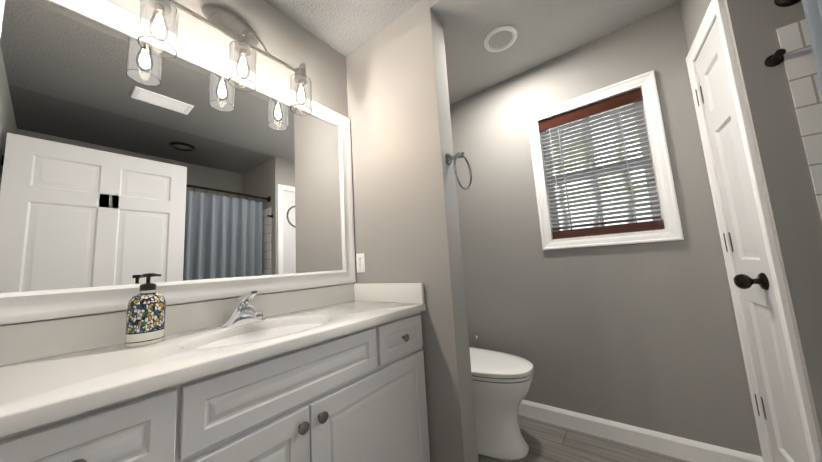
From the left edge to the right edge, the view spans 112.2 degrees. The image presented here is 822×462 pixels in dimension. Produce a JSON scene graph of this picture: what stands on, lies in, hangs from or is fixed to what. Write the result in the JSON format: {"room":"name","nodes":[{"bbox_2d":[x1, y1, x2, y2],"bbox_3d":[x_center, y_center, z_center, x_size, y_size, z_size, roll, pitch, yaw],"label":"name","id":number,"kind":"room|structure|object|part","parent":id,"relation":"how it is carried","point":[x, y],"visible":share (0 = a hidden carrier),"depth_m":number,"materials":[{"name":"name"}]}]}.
{"room":"bathroom","nodes":[
{"label":"bathroom","id":0,"kind":"room"},
{"bbox_2d":[0,0,352,325],"bbox_3d":[-0.552,0.015,1.571,0.120,2.520,2.520,-9,-8,37],"label":"wall","id":1,"kind":"structure","parent":0,"point":[285,39],"depth_m":1.46,"materials":[{"name":"grey paint"}]},
{"bbox_2d":[0,0,355,324],"bbox_3d":[-0.777,-0.245,1.203,0.026,1.049,1.334,-9,-8,37],"label":"mirror","id":2,"kind":"object","parent":1,"relation":"attached to","point":[189,173],"visible":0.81,"depth_m":0.98,"materials":[{"name":"white mirror"}]},
{"bbox_2d":[137,0,311,115],"bbox_3d":[-0.757,-0.823,1.220,0.175,0.412,0.642,-9,-8,37],"label":"sconce","id":3,"kind":"object","parent":1,"relation":"attached to","point":[158,23],"visible":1,"depth_m":1.15,"materials":[{"name":"clear glass"}]},
{"bbox_2d":[346,0,478,461],"bbox_3d":[-0.059,-0.016,1.567,0.672,2.520,0.130,-9,-8,37],"label":"wall","id":4,"kind":"structure","parent":0,"point":[406,218],"depth_m":1.45,"materials":[{"name":"grey paint"}]},
{"bbox_2d":[356,253,364,272],"bbox_3d":[-0.303,0.191,1.651,0.070,0.114,0.009,-9,-8,37],"label":"electrical outlet plate","id":5,"kind":"object","parent":4,"relation":"attached to","point":[360,259],"visible":1,"depth_m":1.65,"materials":[{"name":"white plastic"}]},
{"bbox_2d":[445,152,471,189],"bbox_3d":[0.229,-0.297,1.365,0.092,0.205,0.186,-9,-8,37],"label":"towel ring","id":6,"kind":"object","parent":4,"relation":"attached to","point":[449,158],"visible":1,"depth_m":1.36,"materials":[{"name":"silver metal"}]},
{"bbox_2d":[265,0,679,104],"bbox_3d":[0.447,-1.352,0.893,2.900,0.190,2.570,-9,-8,37],"label":"ceiling","id":7,"kind":"structure","parent":0,"point":[547,30],"depth_m":1.60,"materials":[{"name":"paint"}]},
{"bbox_2d":[484,26,516,51],"bbox_3d":[0.544,-1.177,1.684,0.196,0.042,0.196,-9,-8,37],"label":"recessed light","id":8,"kind":"object","parent":7,"relation":"in","point":[512,30],"visible":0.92,"depth_m":1.66,"materials":[{"name":"white plastic"}]},
{"bbox_2d":[478,415,688,461],"bbox_3d":[0.597,1.131,0.598,2.900,0.060,2.570,-9,-8,37],"label":"floor","id":9,"kind":"structure","parent":0,"point":[547,442],"depth_m":1.50,"materials":[{"name":"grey wood"}]},
{"bbox_2d":[0,283,429,461],"bbox_3d":[-0.495,0.712,0.963,0.526,0.989,1.267,-9,-8,37],"label":"bathroom vanity","id":10,"kind":"object","parent":9,"relation":"on","point":[336,373],"visible":1,"depth_m":0.79,"materials":[{"name":"white"}]},
{"bbox_2d":[125,273,165,346],"bbox_3d":[-0.839,0.244,0.879,0.094,0.216,0.090,-5,-7,12],"label":"soap dispenser","id":11,"kind":"object","parent":10,"relation":"on","point":[145,315],"visible":0.98,"depth_m":0.85,"materials":[{"name":"ceramic"}]},
{"bbox_2d":[218,290,266,328],"bbox_3d":[-0.631,0.299,1.080,0.168,0.128,0.166,-9,-8,37],"label":"faucet","id":12,"kind":"object","parent":10,"relation":"on","point":[244,316],"depth_m":1.07,"materials":[{"name":"silver metal"}]},
{"bbox_2d":[469,347,533,459],"bbox_3d":[0.334,0.858,1.757,0.840,0.785,0.436,-9,-8,37],"label":"toilet","id":13,"kind":"object","parent":9,"relation":"on","point":[501,383],"visible":0.44,"depth_m":1.50,"materials":[{"name":"white ceramic"}]},
{"bbox_3d":[0.417,0.807,1.696,0.623,0.056,0.404,-9,-8,37],"label":"seat","id":14,"kind":"part","parent":13,"relation":"part of","materials":[{"name":"white plastic"}]},
{"bbox_2d":[450,2,761,456],"bbox_3d":[1.294,-0.018,1.642,2.720,2.380,0.160,-9,-8,37],"label":"wall","id":15,"kind":"structure","parent":0,"point":[644,335],"depth_m":1.62,"materials":[{"name":"grey paint"}]},
{"bbox_2d":[527,70,683,249],"bbox_3d":[1.156,-0.381,1.742,0.679,0.954,0.143,-9,-8,37],"label":"window","id":16,"kind":"structure","parent":15,"relation":"in","point":[639,93],"depth_m":1.69,"materials":[{"name":"white wood"}]},
{"bbox_2d":[518,400,763,461],"bbox_3d":[0.914,1.167,1.740,1.720,0.100,0.013,-9,-8,37],"label":"baseboard","id":17,"kind":"structure","parent":15,"relation":"attached to","point":[689,450],"depth_m":1.50,"materials":[{"name":"white wood"}]},
{"bbox_2d":[679,0,821,455],"bbox_3d":[1.431,-0.086,1.133,0.100,2.380,0.491,-8,-8,34],"label":"wall","id":18,"kind":"structure","parent":0,"point":[693,12],"depth_m":0.98,"materials":[{"name":"grey paint"}]},
{"bbox_2d":[695,18,809,461],"bbox_3d":[1.397,0.112,1.171,0.115,1.983,0.371,-8,-8,34],"label":"closet door","id":19,"kind":"structure","parent":18,"relation":"in","point":[752,279],"depth_m":1.15,"materials":[{"name":"white wood"}]},
{"bbox_2d":[686,0,821,461],"bbox_3d":[1.399,0.084,1.156,0.017,2.052,0.466,-8,-8,34],"label":"door frame","id":20,"kind":"structure","parent":18,"relation":"attached to","point":[716,9],"depth_m":1.06,"materials":[{"name":"white wood"}]},
{"bbox_2d":[764,0,800,66],"bbox_3d":[0.769,-0.766,0.274,0.129,0.268,1.749,-9,-8,37],"label":"curtain rod","id":21,"kind":"object","parent":18,"relation":"attached to","point":[776,58],"visible":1,"depth_m":0.96,"materials":[{"name":"black metal"}]},
{"bbox_2d":[801,0,821,94],"bbox_3d":[0.787,-0.161,0.194,0.115,1.325,1.615,-9,-8,37],"label":"curtain","id":22,"kind":"object","parent":21,"relation":"hanging from","point":[813,12],"visible":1,"depth_m":0.85,"materials":[{"name":"fabric"}]},
{"bbox_2d":[727,0,821,420],"bbox_3d":[1.613,-0.145,0.735,0.855,2.380,0.080,-9,-8,37],"label":"wall","id":23,"kind":"structure","parent":0,"point":[758,23],"depth_m":0.94,"materials":[{"name":"grey paint"}]},
{"bbox_2d":[776,18,821,219],"bbox_3d":[1.627,-0.113,0.668,0.760,1.300,0.006,-9,-8,37],"label":"wall tile","id":24,"kind":"structure","parent":23,"relation":"attached to","point":[799,60],"depth_m":0.92,"materials":[{"name":"white tile"}]},
{"label":"outside","id":25,"kind":"structure","parent":0,"visible":0},
{"bbox_2d":[551,104,651,230],"bbox_3d":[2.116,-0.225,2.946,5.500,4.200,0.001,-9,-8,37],"label":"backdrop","id":26,"kind":"structure","parent":25,"point":[603,190],"depth_m":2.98,"materials":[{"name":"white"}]}
]}

